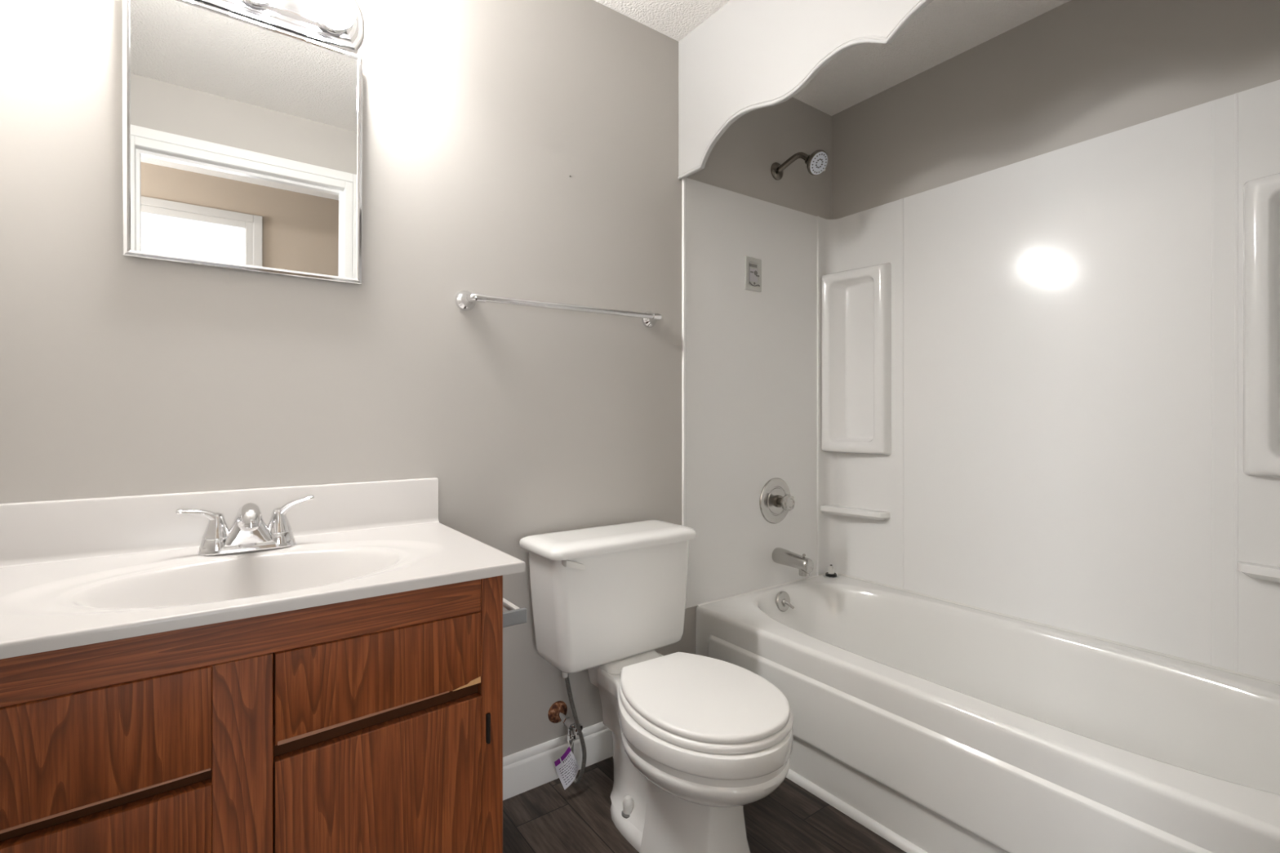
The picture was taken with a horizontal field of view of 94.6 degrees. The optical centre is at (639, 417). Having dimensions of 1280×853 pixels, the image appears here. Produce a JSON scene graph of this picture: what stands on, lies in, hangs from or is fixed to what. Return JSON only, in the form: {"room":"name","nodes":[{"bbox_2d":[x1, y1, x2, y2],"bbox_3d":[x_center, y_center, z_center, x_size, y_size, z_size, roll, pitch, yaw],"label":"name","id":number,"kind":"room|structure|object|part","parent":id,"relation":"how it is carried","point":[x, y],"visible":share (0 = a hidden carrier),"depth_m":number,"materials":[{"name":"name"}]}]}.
{"room":"bathroom","nodes":[
{"label":"bathroom","id":0,"kind":"room"},
{"bbox_2d":[0,0,831,757],"bbox_3d":[-0.218,-0.110,1.782,2.645,2.290,0.100,0,0,-36],"label":"wall","id":1,"kind":"structure","parent":0,"point":[121,375],"depth_m":1.49,"materials":[{"name":"grey paint"}]},
{"bbox_2d":[0,477,439,568],"bbox_3d":[-0.838,0.217,1.250,0.810,0.128,0.028,0,0,-36],"label":"backsplash","id":2,"kind":"structure","parent":1,"relation":"attached to","point":[34,532],"depth_m":1.18,"materials":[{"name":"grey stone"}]},
{"bbox_2d":[122,0,362,284],"bbox_3d":[-0.824,-0.575,1.260,0.423,0.528,0.029,0,0,-36],"label":"mirror","id":3,"kind":"object","parent":1,"relation":"attached to","point":[242,137],"visible":1,"depth_m":1.24,"materials":[{"name":"white mirror"}]},
{"bbox_2d":[192,0,363,52],"bbox_3d":[-0.798,-0.918,1.224,0.431,0.136,0.117,0,0,-36],"label":"vanity light","id":4,"kind":"object","parent":1,"relation":"attached to","point":[338,24],"visible":1,"depth_m":1.29,"materials":[{"name":"silver metal"}]},
{"bbox_2d":[244,0,274,8],"bbox_3d":[-0.788,-0.902,1.211,0.085,0.085,0.084,0,0,-36],"label":"bulb","id":5,"kind":"object","parent":4,"relation":"attached to","point":[247,3],"depth_m":1.25,"materials":[{"name":"white glass"}]},
{"bbox_2d":[312,0,355,34],"bbox_3d":[-0.670,-0.902,1.296,0.085,0.085,0.084,0,0,-36],"label":"bulb","id":6,"kind":"object","parent":4,"relation":"attached to","point":[329,16],"depth_m":1.29,"materials":[{"name":"white glass"}]},
{"bbox_2d":[502,721,613,800],"bbox_3d":[-0.175,0.981,1.743,0.898,0.109,0.013,0,0,-36],"label":"baseboard","id":7,"kind":"structure","parent":1,"relation":"attached to","point":[527,769],"depth_m":1.67,"materials":[{"name":"white paint"}]},
{"bbox_2d":[454,290,662,328],"bbox_3d":[-0.195,-0.309,1.692,0.653,0.062,0.071,0,0,-36],"label":"towel bar","id":8,"kind":"object","parent":1,"relation":"attached to","point":[465,300],"visible":1,"depth_m":1.61,"materials":[{"name":"silver metal"}]},
{"bbox_2d":[547,700,582,742],"bbox_3d":[-0.207,0.862,1.662,0.062,0.084,0.106,0,0,-36],"label":"shutoff valve","id":9,"kind":"object","parent":1,"relation":"attached to","point":[557,711],"visible":0.98,"depth_m":1.68,"materials":[{"name":"metal"}]},
{"bbox_2d":[561,671,586,783],"bbox_3d":[-0.186,0.836,1.608,0.051,0.371,0.094,0,0,19],"label":"supply hose","id":10,"kind":"object","parent":9,"relation":"attached to","point":[565,675],"visible":0.74,"depth_m":1.62,"materials":[{"name":"metal"}]},
{"bbox_2d":[553,738,578,789],"bbox_3d":[-0.195,0.951,1.617,0.044,0.109,0.085,0,0,23],"label":"tag","id":11,"kind":"object","parent":10,"relation":"hanging from","point":[566,766],"visible":0.99,"depth_m":1.60,"materials":[{"name":"white paper"}]},
{"bbox_3d":[-0.173,0.865,1.640,0.030,0.031,0.030,0,0,-36],"label":"valve handle","id":12,"kind":"part","parent":9,"relation":"part of","materials":[{"name":"silver metal"}]},
{"bbox_2d":[681,177,817,608],"bbox_3d":[0.431,-0.085,2.188,0.714,1.459,0.009,0,0,-36],"label":"surround panel","id":13,"kind":"object","parent":1,"relation":"attached to","point":[749,357],"visible":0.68,"depth_m":2.15,"materials":[{"name":"white plastic"}]},
{"bbox_2d":[744,256,761,292],"bbox_3d":[0.419,-0.526,2.175,0.085,0.122,0.007,0,0,-36],"label":"instruction label","id":14,"kind":"object","parent":13,"relation":"attached to","point":[753,266],"visible":1,"depth_m":2.17,"materials":[{"name":"grey paper"}]},
{"bbox_2d":[759,477,795,524],"bbox_3d":[0.538,0.319,2.219,0.174,0.174,0.076,0,0,-36],"label":"tub valve","id":15,"kind":"object","parent":13,"relation":"attached to","point":[775,501],"visible":1,"depth_m":2.22,"materials":[{"name":"silver metal"}]},
{"bbox_3d":[0.551,0.319,2.200,0.063,0.063,0.031,0,0,-36],"label":"knob","id":16,"kind":"part","parent":15,"relation":"part of","materials":[{"name":"silver metal"}]},
{"bbox_2d":[772,547,813,576],"bbox_3d":[0.569,0.537,2.192,0.060,0.080,0.156,0,0,-36],"label":"tub spout","id":17,"kind":"object","parent":13,"relation":"attached to","point":[805,566],"visible":1,"depth_m":2.16,"materials":[{"name":"silver metal"}]},
{"bbox_2d":[770,150,827,180],"bbox_3d":[0.598,-0.929,2.189,0.104,0.102,0.203,0,0,-36],"label":"shower head","id":18,"kind":"object","parent":1,"relation":"attached to","point":[816,162],"visible":1,"depth_m":2.14},
{"bbox_3d":[0.573,-0.955,2.205,0.134,0.050,0.027,0,0,44],"label":"shower arm","id":19,"kind":"part","parent":18,"relation":"part of","materials":[{"name":"silver metal"}]},
{"bbox_2d":[502,755,906,852],"bbox_3d":[0.671,1.075,-1.147,5.800,0.080,5.920,0,0,-36],"label":"floor","id":20,"kind":"structure","parent":0,"point":[548,817],"depth_m":1.50,"materials":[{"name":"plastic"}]},
{"bbox_2d":[0,575,502,852],"bbox_3d":[-0.706,0.660,1.046,0.770,0.751,0.509,0,0,-36],"label":"vanity cabinet","id":21,"kind":"object","parent":20,"relation":"on","point":[373,724],"visible":0.88,"depth_m":0.86,"materials":[{"name":"brown wood"}]},
{"bbox_3d":[-0.725,0.589,0.732,0.313,0.160,0.017,0,0,-36],"label":"drawer","id":22,"kind":"part","parent":21,"relation":"part of","materials":[{"name":"brown wood"}]},
{"bbox_3d":[-0.725,0.420,0.732,0.313,0.150,0.017,0,0,-36],"label":"drawer","id":23,"kind":"part","parent":21,"relation":"part of","materials":[{"name":"brown wood"}]},
{"bbox_3d":[-0.581,0.586,0.863,0.701,0.255,0.020,0,0,-36],"label":"gap rail","id":24,"kind":"part","parent":21,"relation":"part of","materials":[{"name":"brown wood"}]},
{"bbox_3d":[-0.576,0.315,0.856,0.701,0.061,0.035,0,0,-36],"label":"rail","id":25,"kind":"part","parent":21,"relation":"part of","materials":[{"name":"brown wood"}]},
{"bbox_2d":[0,477,525,658],"bbox_3d":[-0.692,0.276,1.049,0.812,0.244,0.524,0,0,-36],"label":"countertop","id":26,"kind":"structure","parent":21,"relation":"on","point":[75,572],"depth_m":1.09,"materials":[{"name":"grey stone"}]},
{"bbox_2d":[175,494,314,555],"bbox_3d":[-0.778,0.213,1.174,0.179,0.099,0.157,0,0,5],"label":"faucet","id":27,"kind":"object","parent":26,"relation":"on","point":[248,531],"visible":1,"depth_m":1.15,"materials":[{"name":"silver metal"}]},
{"bbox_3d":[-0.841,0.197,1.132,0.024,0.047,0.079,0,0,44],"label":"lever","id":28,"kind":"part","parent":27,"relation":"part of","materials":[{"name":"silver metal"}]},
{"bbox_3d":[-0.824,0.221,1.150,0.055,0.069,0.055,0,0,-36],"label":"handle","id":29,"kind":"part","parent":27,"relation":"part of","materials":[{"name":"silver metal"}]},
{"bbox_3d":[-0.783,0.255,1.180,0.163,0.017,0.059,0,0,-36],"label":"plate","id":30,"kind":"part","parent":27,"relation":"part of","materials":[{"name":"silver metal"}]},
{"bbox_3d":[-0.758,0.210,1.146,0.120,0.090,0.130,0,0,-36],"label":"spout","id":31,"kind":"part","parent":27,"relation":"part of","materials":[{"name":"silver metal"}]},
{"bbox_3d":[-0.741,0.221,1.211,0.055,0.069,0.055,0,0,-36],"label":"handle","id":32,"kind":"part","parent":27,"relation":"part of","materials":[{"name":"silver metal"}]},
{"bbox_3d":[-0.719,0.192,1.221,0.080,0.057,0.024,0,0,-26],"label":"lever","id":33,"kind":"part","parent":27,"relation":"part of","materials":[{"name":"silver metal"}]},
{"bbox_3d":[-0.412,0.413,0.960,0.312,0.135,0.017,0,0,-36],"label":"drawer","id":34,"kind":"part","parent":21,"relation":"part of","materials":[{"name":"brown wood"}]},
{"bbox_3d":[-0.412,0.706,0.960,0.312,0.423,0.017,0,0,-36],"label":"cabinet door","id":35,"kind":"part","parent":21,"relation":"part of","materials":[{"name":"brown wood"}]},
{"bbox_2d":[502,597,526,627],"bbox_3d":[-0.317,0.407,1.244,0.095,0.044,0.162,0,0,-36],"label":"toilet paper holder","id":36,"kind":"object","parent":21,"relation":"attached to","point":[515,615],"visible":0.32,"depth_m":1.20,"materials":[{"name":"grey metal"}]},
{"bbox_3d":[-0.269,0.406,1.185,0.088,0.029,0.010,0,0,-36],"label":"arm","id":37,"kind":"part","parent":36,"relation":"part of","materials":[{"name":"grey metal"}]},
{"bbox_2d":[519,520,793,852],"bbox_3d":[0.063,0.677,1.463,0.476,0.716,0.694,0,0,-36],"label":"toilet","id":38,"kind":"object","parent":20,"relation":"on","point":[697,740],"visible":1,"depth_m":1.46,"materials":[{"name":"white porcelain"}]},
{"bbox_3d":[-0.164,0.370,1.476,0.062,0.034,0.014,0,0,-33],"label":"flush lever","id":39,"kind":"part","parent":38,"relation":"part of","materials":[{"name":"white plastic"}]},
{"bbox_3d":[-0.079,0.335,1.658,0.476,0.033,0.212,0,0,-36],"label":"tank lid","id":40,"kind":"part","parent":38,"relation":"part of","materials":[{"name":"white ceramic"}]},
{"bbox_3d":[-0.080,0.501,1.663,0.446,0.300,0.186,0,0,-36],"label":"tank","id":41,"kind":"part","parent":38,"relation":"part of","materials":[{"name":"white ceramic"}]},
{"bbox_2d":[621,810,630,818],"bbox_3d":[-0.030,1.000,1.490,0.033,0.005,0.033,0,0,1],"label":"cap","id":42,"kind":"object","parent":38,"relation":"in","point":[624,814],"depth_m":1.48,"materials":[{"name":"grey plastic"}]},
{"bbox_3d":[0.146,0.643,1.375,0.342,0.015,0.423,0,0,-36],"label":"seat lid","id":43,"kind":"part","parent":38,"relation":"part of","materials":[{"name":"white plastic"}]},
{"bbox_3d":[0.147,0.660,1.374,0.353,0.017,0.432,0,0,-36],"label":"seat","id":44,"kind":"part","parent":38,"relation":"part of","materials":[{"name":"white plastic"}]},
{"bbox_2d":[695,573,1279,852],"bbox_3d":[0.939,0.838,1.620,0.757,0.394,1.524,0,0,-36],"label":"bathtub","id":45,"kind":"object","parent":20,"relation":"on","point":[953,726],"visible":0.98,"depth_m":1.48,"materials":[{"name":"white plastic"}]},
{"bbox_3d":[0.531,0.683,2.185,0.073,0.073,0.025,0,0,-36],"label":"overflow plate","id":46,"kind":"part","parent":45,"relation":"part of","materials":[{"name":"silver metal"}]},
{"bbox_3d":[0.550,0.691,2.172,0.035,0.030,0.016,0,0,14],"label":"trip lever","id":47,"kind":"part","parent":45,"relation":"part of","materials":[{"name":"silver metal"}]},
{"bbox_2d":[824,564,838,578],"bbox_3d":[0.770,0.619,2.376,0.055,0.050,0.055,0,0,-36],"label":"drain stopper","id":48,"kind":"object","parent":45,"relation":"on","point":[831,575],"visible":1,"depth_m":2.37,"materials":[{"name":"silver metal"}]},
{"bbox_3d":[0.770,0.613,2.376,0.023,0.032,0.023,0,0,-36],"label":"stem","id":49,"kind":"part","parent":48,"relation":"part of","materials":[{"name":"white plastic"}]},
{"bbox_2d":[786,768,928,852],"bbox_3d":[0.646,1.026,1.398,0.016,0.019,1.510,0,0,-36],"label":"trim","id":50,"kind":"structure","parent":45,"relation":"attached to","point":[906,846],"depth_m":1.52,"materials":[{"name":"white paint"}]},
{"bbox_2d":[593,0,1071,115],"bbox_3d":[0.263,-1.295,1.123,2.645,0.080,1.730,0,0,-36],"label":"ceiling","id":51,"kind":"structure","parent":0,"point":[943,30],"depth_m":1.94,"materials":[{"name":"white paint"}]},
{"bbox_2d":[677,0,933,179],"bbox_3d":[0.584,-1.024,1.359,0.021,0.462,1.528,0,0,-36],"label":"scalloped valance","id":52,"kind":"object","parent":51,"relation":"hanging from","point":[748,55],"visible":1,"depth_m":1.68,"materials":[{"name":"white"}]},
{"bbox_2d":[831,0,1279,219],"bbox_3d":[1.290,-0.110,1.873,0.100,2.290,1.530,0,0,-36],"label":"wall","id":53,"kind":"structure","parent":0,"point":[1077,71],"depth_m":1.82,"materials":[{"name":"grey paint"}]},
{"bbox_2d":[817,198,903,588],"bbox_3d":[0.851,-0.086,2.302,0.102,1.460,0.318,0,0,-36],"label":"surround panel","id":54,"kind":"object","parent":53,"relation":"attached to","point":[860,255],"visible":1,"depth_m":2.34,"materials":[{"name":"white plastic"}]},
{"bbox_2d":[898,98,1217,665],"bbox_3d":[1.230,-0.086,1.866,0.003,1.461,0.870,0,0,-36],"label":"surround panel","id":55,"kind":"object","parent":53,"relation":"attached to","point":[1057,304],"visible":1,"depth_m":1.78,"materials":[{"name":"white plastic"}]},
{"bbox_2d":[1211,80,1279,682],"bbox_3d":[1.547,-0.086,1.348,0.102,1.460,0.368,0,0,-36],"label":"surround panel","id":56,"kind":"object","parent":53,"relation":"attached to","point":[1246,124],"visible":1,"depth_m":1.47,"materials":[{"name":"white plastic"}]}
]}

